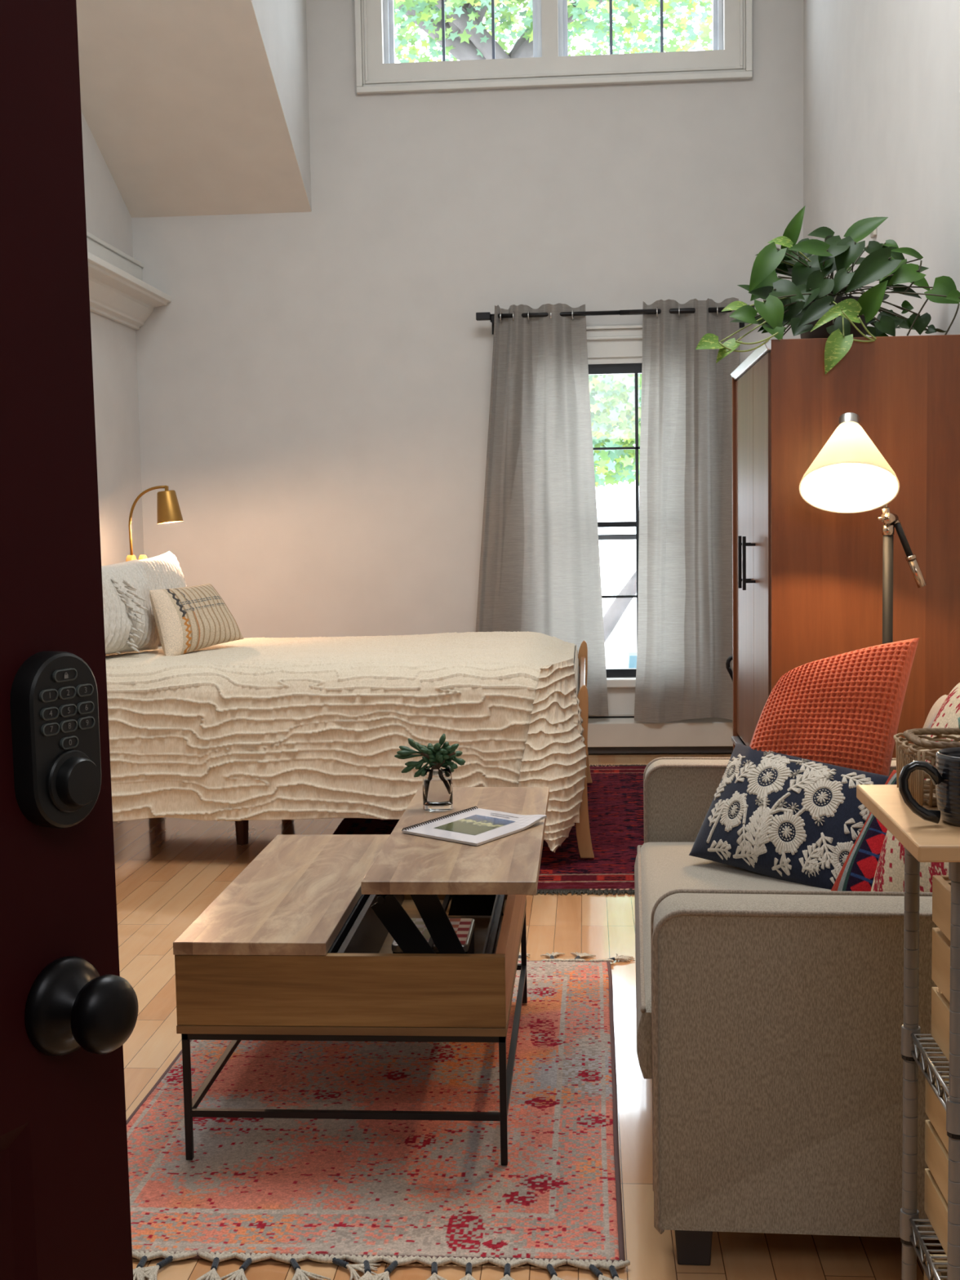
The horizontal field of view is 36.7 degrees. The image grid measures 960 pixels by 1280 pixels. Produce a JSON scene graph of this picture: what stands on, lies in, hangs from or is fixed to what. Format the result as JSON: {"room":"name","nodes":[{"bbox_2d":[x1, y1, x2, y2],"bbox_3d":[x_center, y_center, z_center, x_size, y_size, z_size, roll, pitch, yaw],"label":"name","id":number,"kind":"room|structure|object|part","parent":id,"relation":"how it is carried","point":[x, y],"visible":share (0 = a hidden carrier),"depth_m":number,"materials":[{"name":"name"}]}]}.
{"room":"studio apartment","nodes":[
{"label":"studio apartment","id":0,"kind":"room"},
{"bbox_2d":[80,111,143,565],"bbox_3d":[-2.123,-1.542,3.330,0.150,4.991,8.070,-1,5,4],"label":"wall","id":1,"kind":"structure","parent":0,"point":[108,217],"depth_m":7.00,"materials":[{"name":"paint"}]},
{"bbox_2d":[86,231,143,280],"bbox_3d":[-1.913,-1.609,4.793,0.055,0.165,5.119,-1,5,4],"label":"trim","id":2,"kind":"structure","parent":1,"relation":"attached to","point":[98,247],"depth_m":6.88,"materials":[{"name":"white paint"}]},
{"bbox_2d":[87,251,171,329],"bbox_3d":[-1.843,-1.445,4.801,0.190,0.165,5.120,-1,5,4],"label":"trim","id":3,"kind":"structure","parent":1,"relation":"attached to","point":[116,295],"depth_m":6.81,"materials":[{"name":"white paint"}]},
{"bbox_2d":[75,0,311,217],"bbox_3d":[-0.396,-2.895,3.171,3.650,2.308,8.230,-1,5,4],"label":"ceiling","id":4,"kind":"structure","parent":0,"point":[180,104],"depth_m":6.57,"materials":[{"name":"paint"}]},
{"bbox_2d":[251,0,311,210],"bbox_3d":[-1.028,-2.840,5.540,0.100,1.666,3.302,-1,5,4],"label":"wall","id":5,"kind":"structure","parent":0,"point":[282,24],"depth_m":6.79,"materials":[{"name":"paint"}]},
{"bbox_2d":[131,0,803,753],"bbox_3d":[-0.076,-1.662,7.311,3.650,4.500,0.160,-1,5,4],"label":"wall","id":6,"kind":"structure","parent":0,"point":[314,387],"depth_m":7.26,"materials":[{"name":"paint"}]},
{"bbox_2d":[354,0,752,94],"bbox_3d":[0.351,-3.189,7.108,1.935,0.940,0.146,-1,5,4],"label":"window","id":7,"kind":"structure","parent":6,"relation":"in","point":[550,65],"depth_m":7.09,"materials":[{"name":"white paint"},{"name":"glass"},{"name":"black metal"}]},
{"bbox_3d":[0.354,-3.197,7.151,1.673,0.668,0.060,-1,5,4],"label":"sash","id":8,"kind":"part","parent":7,"relation":"part of","materials":[{"name":"white wood"}]},
{"bbox_2d":[586,324,642,714],"bbox_3d":[0.674,-0.592,7.322,0.990,1.944,0.210,-1,5,4],"label":"window","id":9,"kind":"structure","parent":6,"relation":"in","point":[606,344],"depth_m":7.23,"materials":[{"name":"white paint"}]},
{"bbox_3d":[0.652,-1.521,7.167,0.990,0.065,0.045,-1,5,4],"label":"head moulding","id":10,"kind":"part","parent":9,"relation":"part of","materials":[{"name":"white paint"}]},
{"bbox_2d":[592,373,639,652],"bbox_3d":[0.673,-0.596,7.309,0.750,1.574,0.015,-1,5,4],"label":"grille","id":11,"kind":"object","parent":9,"relation":"attached to","point":[607,524],"depth_m":7.28,"materials":[{"name":"black metal"}]},
{"bbox_3d":[0.679,-0.525,7.382,0.750,0.027,0.020,-1,5,4],"label":"storm window rail","id":12,"kind":"part","parent":9,"relation":"part of","materials":[{"name":"grey metal"}]},
{"bbox_3d":[0.688,0.210,7.388,0.990,0.044,0.210,-1,5,4],"label":"sill","id":13,"kind":"part","parent":9,"relation":"part of","materials":[{"name":"white paint"}]},
{"bbox_2d":[475,304,754,334],"bbox_3d":[0.660,-1.579,7.122,1.355,0.100,0.123,-1,5,4],"label":"curtain rod","id":14,"kind":"object","parent":6,"relation":"attached to","point":[486,316],"visible":0.59,"depth_m":7.08,"materials":[{"name":"black metal"}]},
{"bbox_2d":[475,302,608,715],"bbox_3d":[0.273,-0.625,7.185,0.710,2.052,0.061,-1,5,4],"label":"curtain","id":15,"kind":"object","parent":14,"relation":"hanging from","point":[540,571],"visible":0.88,"depth_m":7.17,"materials":[{"name":"fabric"}]},
{"bbox_3d":[0.654,-1.601,7.077,1.300,0.024,0.025,-1,5,4],"label":"rod","id":16,"kind":"part","parent":14,"relation":"part of","materials":[{"name":"black metal"}]},
{"bbox_2d":[634,297,740,723],"bbox_3d":[1.037,-0.623,7.119,0.568,2.081,0.075,-1,5,4],"label":"curtain","id":17,"kind":"object","parent":14,"relation":"hanging from","point":[685,633],"visible":0.88,"depth_m":7.14,"materials":[{"name":"fabric"}]},
{"bbox_2d":[587,714,733,753],"bbox_3d":[0.696,0.475,7.319,1.800,0.194,0.069,-1,5,4],"label":"baseboard heater","id":18,"kind":"object","parent":6,"relation":"attached to","point":[612,733],"visible":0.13,"depth_m":7.28,"materials":[{"name":"metal"}]},
{"bbox_3d":[0.696,0.381,7.332,1.800,0.008,0.027,-1,5,4],"label":"rail","id":19,"kind":"part","parent":18,"relation":"part of","materials":[{"name":"metal"}]},
{"bbox_2d":[112,752,946,1279],"bbox_3d":[-0.328,0.978,3.487,3.750,0.120,8.320,-1,5,4],"label":"floor","id":20,"kind":"structure","parent":0,"point":[169,870],"depth_m":3.42,"materials":[{"name":"brown wood"}]},
{"bbox_2d":[126,951,635,1279],"bbox_3d":[-0.169,0.937,3.136,1.062,0.014,1.805,-1,5,4],"label":"area rug","id":21,"kind":"object","parent":20,"relation":"on","point":[433,1193],"visible":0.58,"depth_m":2.72,"materials":[{"name":"fabric"}]},
{"bbox_2d":[173,786,549,1164],"bbox_3d":[-0.196,0.662,3.087,0.673,0.541,0.952,-1,5,4],"label":"coffee table","id":22,"kind":"object","parent":21,"relation":"on","point":[297,946],"visible":0.93,"depth_m":2.68,"materials":[{"name":"brown wood"}]},
{"bbox_3d":[-0.545,0.856,2.699,0.012,0.231,0.012,-1,5,4],"label":"leg","id":23,"kind":"part","parent":22,"relation":"part of","materials":[{"name":"black metal"}]},
{"bbox_3d":[-0.258,0.643,2.660,0.610,0.133,0.018,-1,5,4],"label":"panel","id":24,"kind":"part","parent":22,"relation":"part of","materials":[{"name":"brown wood"}]},
{"bbox_3d":[-0.253,0.549,3.100,0.018,0.017,0.870,-1,5,4],"label":"edge rail","id":25,"kind":"part","parent":22,"relation":"part of","materials":[{"name":"black metal"}]},
{"bbox_3d":[-0.224,0.680,3.109,0.612,0.016,0.912,-1,5,4],"label":"panel","id":26,"kind":"part","parent":22,"relation":"part of","materials":[{"name":"brown wood"}]},
{"bbox_3d":[-0.221,0.694,3.110,0.602,0.012,0.904,-1,5,4],"label":"frame","id":27,"kind":"part","parent":22,"relation":"part of","materials":[{"name":"brown wood"}]},
{"bbox_2d":[391,918,475,953],"bbox_3d":[-0.095,0.641,3.019,0.156,0.071,0.200,-1,5,4],"label":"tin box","id":28,"kind":"object","parent":22,"relation":"on","point":[464,928],"visible":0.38,"depth_m":3.02,"materials":[{"name":"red metal"}]},
{"bbox_3d":[-0.193,0.569,3.546,0.610,0.133,0.018,-1,5,4],"label":"panel","id":29,"kind":"part","parent":22,"relation":"part of","materials":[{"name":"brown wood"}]},
{"bbox_2d":[422,765,453,811],"bbox_3d":[-0.094,0.330,3.223,0.067,0.094,0.067,-1,5,4],"label":"glass vase","id":30,"kind":"object","parent":22,"relation":"on","point":[437,790],"visible":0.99,"depth_m":3.19,"materials":[{"name":"clear glass"}]},
{"bbox_2d":[394,733,465,777],"bbox_3d":[-0.111,0.285,3.223,0.160,0.156,0.054,-1,5,4],"label":"succulent cutting","id":31,"kind":"object","parent":30,"relation":"in","point":[437,757],"visible":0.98,"depth_m":3.21,"materials":[{"name":"green plant"}]},
{"bbox_3d":[-0.091,0.300,3.222,0.081,0.125,0.024,0,5,12],"label":"stem","id":32,"kind":"part","parent":31,"relation":"part of","materials":[{"name":"green plant"}]},
{"bbox_2d":[401,805,546,845],"bbox_3d":[-0.009,0.384,3.026,0.208,0.016,0.289,2,6,35],"label":"booklet","id":33,"kind":"object","parent":22,"relation":"on","point":[474,826],"visible":1,"depth_m":3.01,"materials":[{"name":"paper"}]},
{"bbox_2d":[434,814,515,835],"bbox_3d":[-0.010,0.385,3.022,0.115,0.001,0.167,2,6,35],"label":"photo","id":34,"kind":"object","parent":33,"relation":"on","point":[450,824],"depth_m":3.02},
{"bbox_3d":[0.036,0.584,3.085,0.015,0.030,0.800,-1,5,4],"label":"lift rail","id":35,"kind":"part","parent":22,"relation":"part of","materials":[{"name":"metal"}]},
{"bbox_3d":[0.043,0.850,2.655,0.012,0.231,0.012,-1,5,4],"label":"leg","id":36,"kind":"part","parent":22,"relation":"part of","materials":[{"name":"black metal"}]},
{"bbox_3d":[0.070,0.602,3.081,0.018,0.133,0.874,-1,5,4],"label":"panel","id":37,"kind":"part","parent":22,"relation":"part of","materials":[{"name":"brown wood"}]},
{"bbox_3d":[0.107,0.775,3.542,0.012,0.231,0.012,-1,5,4],"label":"leg","id":38,"kind":"part","parent":22,"relation":"part of","materials":[{"name":"black metal"}]},
{"bbox_2d":[235,640,594,857],"bbox_3d":[-0.566,0.218,5.805,2.022,1.020,1.460,-1,5,4],"label":"bed","id":39,"kind":"object","parent":20,"relation":"on","point":[583,831],"visible":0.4,"depth_m":5.04,"materials":[{"name":"brown wood"}]},
{"bbox_2d":[125,485,182,561],"bbox_3d":[-1.434,-0.499,6.381,0.252,0.361,0.114,-1,5,4],"label":"lamp","id":40,"kind":"object","parent":39,"relation":"attached to","point":[168,510],"visible":0.8,"depth_m":6.34,"materials":[{"name":"gold metal"}]},
{"bbox_3d":[-1.464,-0.523,6.381,0.177,0.313,0.012,-1,5,4],"label":"lamp arm","id":41,"kind":"part","parent":40,"relation":"part of","materials":[{"name":"gold metal"}]},
{"bbox_3d":[-1.366,-0.586,6.369,0.113,0.147,0.114,-1,5,4],"label":"lamp shade","id":42,"kind":"part","parent":40,"relation":"part of","materials":[{"name":"gold metal"}]},
{"bbox_3d":[-0.896,0.616,5.430,0.066,0.300,0.068,-1,5,4],"label":"leg","id":43,"kind":"part","parent":39,"relation":"part of","materials":[{"name":"brown wood"}]},
{"bbox_2d":[105,631,586,853],"bbox_3d":[-0.569,0.340,5.760,1.984,0.649,1.673,-1,5,4],"label":"bedspread","id":44,"kind":"object","parent":39,"relation":"on","point":[313,727],"visible":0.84,"depth_m":5.04,"materials":[{"name":"beige fabric"}]},
{"bbox_2d":[101,559,159,654],"bbox_3d":[-1.379,-0.120,5.499,0.292,0.357,0.690,-1,5,4],"label":"pillow sham","id":45,"kind":"object","parent":44,"relation":"on","point":[129,620],"visible":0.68,"depth_m":5.43,"materials":[{"name":"white fabric"}]},
{"bbox_2d":[137,551,186,590],"bbox_3d":[-1.366,-0.180,6.136,0.233,0.382,0.546,0,5,17],"label":"pillow sham","id":46,"kind":"object","parent":44,"relation":"on","point":[163,571],"visible":0.31,"depth_m":6.17,"materials":[{"name":"white fabric"}]},
{"bbox_2d":[149,583,243,656],"bbox_3d":[-1.120,-0.078,5.689,0.210,0.267,0.501,1,5,24],"label":"lumbar cushion","id":47,"kind":"object","parent":44,"relation":"on","point":[190,619],"visible":1,"depth_m":5.59,"materials":[{"name":"beige fabric"}]},
{"bbox_3d":[0.408,0.274,5.739,0.020,0.285,1.404,-1,5,4],"label":"footboard","id":48,"kind":"part","parent":39,"relation":"part of","materials":[{"name":"brown wood"}]},
{"bbox_3d":[0.359,0.458,5.037,0.069,0.608,0.028,-1,5,4],"label":"footboard post","id":49,"kind":"part","parent":39,"relation":"part of","materials":[{"name":"brown wood"}]},
{"bbox_3d":[0.463,0.321,6.459,0.069,0.640,0.028,-1,5,4],"label":"footboard post","id":50,"kind":"part","parent":39,"relation":"part of","materials":[{"name":"brown wood"}]},
{"bbox_2d":[333,764,647,895],"bbox_3d":[0.187,0.710,5.827,1.477,0.010,2.428,-1,5,4],"label":"oriental rug","id":51,"kind":"object","parent":20,"relation":"on","point":[615,792],"visible":0.19,"depth_m":5.40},
{"bbox_2d":[725,654,733,681],"bbox_3d":[1.025,0.391,5.517,0.176,0.672,0.372,-1,5,4],"label":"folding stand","id":52,"kind":"object","parent":20,"relation":"on","point":[730,659],"visible":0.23,"depth_m":5.67,"materials":[{"name":"black metal"}]},
{"bbox_2d":[634,694,949,1265],"bbox_3d":[0.790,0.518,2.906,0.952,0.854,1.438,-1,5,6],"label":"sofa","id":53,"kind":"object","parent":20,"relation":"on","point":[770,1011],"visible":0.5,"depth_m":2.24,"materials":[{"name":"fabric"}]},
{"bbox_3d":[0.861,0.555,3.567,0.899,0.521,0.110,-1,5,6],"label":"arm","id":54,"kind":"part","parent":53,"relation":"part of","materials":[{"name":"fabric"}]},
{"bbox_2d":[688,742,888,889],"bbox_3d":[0.676,0.390,3.145,0.210,0.269,0.435,-5,6,-43],"label":"throw cushion","id":55,"kind":"object","parent":53,"relation":"on","point":[781,816],"visible":0.9,"depth_m":3.09,"materials":[{"name":"blue fabric"}]},
{"bbox_3d":[0.726,0.665,2.267,0.899,0.521,0.125,-1,5,6],"label":"arm","id":56,"kind":"part","parent":53,"relation":"part of","materials":[{"name":"fabric"}]},
{"bbox_2d":[749,637,919,776],"bbox_3d":[0.793,0.192,3.319,0.312,0.386,0.319,3,6,42],"label":"throw cushion","id":57,"kind":"object","parent":53,"relation":"on","point":[844,709],"visible":0.67,"depth_m":3.23,"materials":[{"name":"orange fabric"}]},
{"bbox_2d":[831,769,897,891],"bbox_3d":[0.833,0.414,2.811,0.195,0.284,0.255,-4,6,-31],"label":"throw cushion","id":58,"kind":"object","parent":53,"relation":"on","point":[857,873],"visible":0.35,"depth_m":2.83,"materials":[{"name":"fabric"}]},
{"bbox_2d":[871,682,959,892],"bbox_3d":[0.915,0.308,2.660,0.355,0.416,0.286,-5,6,-40],"label":"throw cushion","id":59,"kind":"object","parent":53,"relation":"on","point":[889,876],"visible":0.26,"depth_m":2.65,"materials":[{"name":"beige fabric"}]},
{"bbox_2d":[730,334,959,758],"bbox_3d":[1.092,-0.025,4.428,0.597,1.674,0.904,-1,5,4],"label":"wardrobe","id":60,"kind":"object","parent":20,"relation":"on","point":[807,580],"visible":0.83,"depth_m":3.96,"materials":[{"name":"brown wood"}]},
{"bbox_3d":[0.833,0.369,4.479,0.024,0.014,0.858,-1,5,4],"label":"trim","id":61,"kind":"part","parent":60,"relation":"part of","materials":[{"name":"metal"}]},
{"bbox_3d":[1.138,-0.061,4.865,0.569,1.672,0.022,-1,5,4],"label":"panel","id":62,"kind":"part","parent":60,"relation":"part of","materials":[{"name":"white wood"}]},
{"bbox_3d":[0.851,-0.252,4.605,0.020,1.175,0.500,-1,5,4],"label":"door","id":63,"kind":"part","parent":60,"relation":"part of","materials":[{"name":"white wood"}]},
{"bbox_3d":[0.810,-0.239,4.427,0.039,0.160,0.012,-1,5,4],"label":"handle","id":64,"kind":"part","parent":60,"relation":"part of","materials":[{"name":"black metal"}]},
{"bbox_3d":[0.801,-0.229,4.307,0.039,0.160,0.012,-1,5,4],"label":"handle","id":65,"kind":"part","parent":60,"relation":"part of","materials":[{"name":"black metal"}]},
{"bbox_3d":[0.817,-0.840,4.378,0.029,0.031,0.898,-1,5,4],"label":"trim","id":66,"kind":"part","parent":60,"relation":"part of","materials":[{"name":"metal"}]},
{"bbox_3d":[0.820,-0.216,4.178,0.020,1.175,0.354,-1,5,4],"label":"door","id":67,"kind":"part","parent":60,"relation":"part of","materials":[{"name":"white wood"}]},
{"bbox_2d":[695,205,959,373],"bbox_3d":[0.984,-1.008,4.204,0.761,0.531,0.697,-1,5,4],"label":"trailing plant","id":68,"kind":"object","parent":60,"relation":"on","point":[814,304],"visible":1,"depth_m":4.12,"materials":[{"name":"plant"}]},
{"bbox_3d":[1.048,-0.927,4.293,0.216,0.150,0.216,-1,5,4],"label":"pot","id":69,"kind":"part","parent":68,"relation":"part of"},
{"bbox_2d":[799,412,926,644],"bbox_3d":[1.019,0.139,3.766,0.378,1.459,0.260,-4,6,-32],"label":"floor lamp","id":70,"kind":"object","parent":20,"relation":"on","point":[849,474],"visible":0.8,"depth_m":3.76,"materials":[{"name":"silver metal"}]},
{"bbox_3d":[0.951,-0.492,3.739,0.059,0.120,0.088,-1,5,4],"label":"bulb","id":71,"kind":"part","parent":70,"relation":"part of","materials":[{"name":"white glass"}]},
{"bbox_3d":[0.941,-0.443,3.692,0.248,0.238,0.225,-1,5,4],"label":"lamp shade","id":72,"kind":"part","parent":70,"relation":"part of","materials":[{"name":"beige"}]},
{"bbox_3d":[1.103,-0.255,3.762,0.053,0.099,0.017,-1,5,4],"label":"arm","id":73,"kind":"part","parent":70,"relation":"part of"},
{"bbox_2d":[856,784,959,1279],"bbox_3d":[0.812,0.622,1.789,0.618,0.831,0.370,-1,5,4],"label":"kitchen cart","id":74,"kind":"object","parent":20,"relation":"on","point":[922,841],"visible":0.98,"depth_m":1.83,"materials":[{"name":"brown wood"}]},
{"bbox_3d":[0.580,0.602,1.948,0.019,0.793,0.020,-1,5,4],"label":"post","id":75,"kind":"part","parent":74,"relation":"part of","materials":[{"name":"silver metal"}]},
{"bbox_2d":[909,1217,942,1279],"bbox_3d":[0.822,0.804,1.824,0.503,0.036,0.251,-1,5,4],"label":"wire shelf","id":76,"kind":"object","parent":74,"relation":"attached to","point":[916,1239],"depth_m":1.90,"materials":[{"name":"silver metal"}]},
{"bbox_2d":[893,727,959,806],"bbox_3d":[0.714,0.160,1.835,0.358,0.083,0.153,-1,5,4],"label":"wicker basket","id":77,"kind":"object","parent":74,"relation":"on","point":[923,791],"visible":0.71,"depth_m":1.82,"materials":[{"name":"beige wicker"}]},
{"bbox_2d":[957,716,959,728],"bbox_3d":[0.634,0.129,1.821,0.063,0.060,0.063,-1,5,4],"label":"cup","id":78,"kind":"object","parent":77,"relation":"in","point":[958,718],"visible":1,"depth_m":1.82,"materials":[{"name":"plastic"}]},
{"bbox_2d":[898,746,959,826],"bbox_3d":[0.559,0.174,1.706,0.136,0.083,0.089,-1,5,4],"label":"mug","id":79,"kind":"object","parent":74,"relation":"on","point":[945,775],"visible":1,"depth_m":1.69,"materials":[{"name":"ceramic"}]},
{"bbox_3d":[0.516,0.178,1.693,0.052,0.075,0.016,-1,5,4],"label":"handle","id":80,"kind":"part","parent":79,"relation":"part of","materials":[{"name":"ceramic"}]},
{"bbox_2d":[910,1033,949,1111],"bbox_3d":[0.818,0.549,1.803,0.503,0.036,0.251,-1,5,4],"label":"wire shelf","id":81,"kind":"object","parent":74,"relation":"attached to","point":[917,1051],"depth_m":1.85,"materials":[{"name":"silver metal"}]},
{"bbox_2d":[924,1253,947,1279],"bbox_3d":[0.821,0.896,1.824,0.451,0.100,0.275,-1,5,4],"label":"wooden crate","id":82,"kind":"object","parent":74,"relation":"on","point":[938,1260],"visible":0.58,"depth_m":1.96,"materials":[{"name":"brown wood"}]},
{"bbox_2d":[924,1075,949,1257],"bbox_3d":[0.818,0.691,1.807,0.451,0.190,0.275,-1,5,4],"label":"wooden crate","id":83,"kind":"object","parent":74,"relation":"on","point":[936,1139],"visible":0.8,"depth_m":1.90,"materials":[{"name":"brown wood"}]},
{"bbox_2d":[931,875,951,1061],"bbox_3d":[0.812,0.424,1.768,0.451,0.216,0.250,-1,5,4],"label":"wooden crate","id":84,"kind":"object","parent":74,"relation":"on","point":[941,885],"visible":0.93,"depth_m":1.86,"materials":[{"name":"brown wood"}]},
{"bbox_3d":[0.562,0.622,1.705,0.019,0.793,0.020,-1,5,4],"label":"post","id":85,"kind":"part","parent":74,"relation":"part of","materials":[{"name":"silver metal"}]},
{"bbox_2d":[803,0,959,337],"bbox_3d":[1.367,-1.586,3.072,0.150,5.000,8.070,-1,5,4],"label":"wall","id":86,"kind":"structure","parent":0,"point":[882,77],"depth_m":5.09,"materials":[{"name":"paint"}]},
{"bbox_2d":[870,215,876,238],"bbox_3d":[1.445,-1.525,5.343,0.030,0.070,0.065,-1,5,4],"label":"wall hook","id":87,"kind":"object","parent":86,"relation":"attached to","point":[873,233],"visible":0.33,"depth_m":5.32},
{"bbox_3d":[-1.528,-0.570,-0.103,1.520,3.600,0.870,-1,5,4],"label":"wall","id":88,"kind":"structure","parent":0,"visible":0},
{"bbox_2d":[0,0,137,1279],"bbox_3d":[-0.478,0.124,0.675,0.101,2.028,0.884,2,5,30],"label":"door","id":89,"kind":"structure","parent":88,"relation":"in","point":[68,1014],"depth_m":0.99,"materials":[{"name":"red paint"}]},
{"bbox_3d":[-0.391,0.629,0.875,0.007,0.570,0.345,2,5,30],"label":"panel","id":90,"kind":"part","parent":89,"relation":"part of","materials":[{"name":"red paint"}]},
{"bbox_3d":[-0.282,0.257,1.011,0.028,0.069,0.069,2,5,30],"label":"knob","id":91,"kind":"part","parent":89,"relation":"part of","materials":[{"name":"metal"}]},
{"bbox_3d":[-0.258,0.258,0.998,0.030,0.054,0.054,2,5,30],"label":"knob handle","id":92,"kind":"part","parent":89,"relation":"part of","materials":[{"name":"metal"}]},
{"label":"outside","id":93,"kind":"structure","parent":0,"visible":0},
{"bbox_2d":[602,607,636,668],"bbox_3d":[2.538,0.876,34.260,60.000,0.100,51.680,-1,5,4],"label":"driveway","id":94,"kind":"structure","parent":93,"point":[622,641],"depth_m":43.40,"materials":[{"name":"concrete"}]},
{"bbox_2d":[393,0,712,62],"bbox_3d":[0.371,-2.263,12.965,4.424,9.762,3.081,-1,5,4],"label":"maple tree","id":95,"kind":"object","parent":94,"relation":"on","point":[467,37],"visible":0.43,"depth_m":12.23,"materials":[{"name":"green plant"}]},
{"bbox_2d":[588,373,641,642],"bbox_3d":[1.300,0.127,12.095,2.537,5.122,1.904,-1,5,4],"label":"maple tree","id":96,"kind":"object","parent":94,"relation":"on","point":[612,397],"visible":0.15,"depth_m":11.32,"materials":[{"name":"green plant"}]},
{"bbox_2d":[626,652,636,668],"bbox_3d":[1.257,1.419,11.448,0.210,2.630,0.300,-1,5,4],"label":"post","id":97,"kind":"object","parent":94,"relation":"on","point":[632,659],"visible":0.07,"depth_m":11.20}
]}

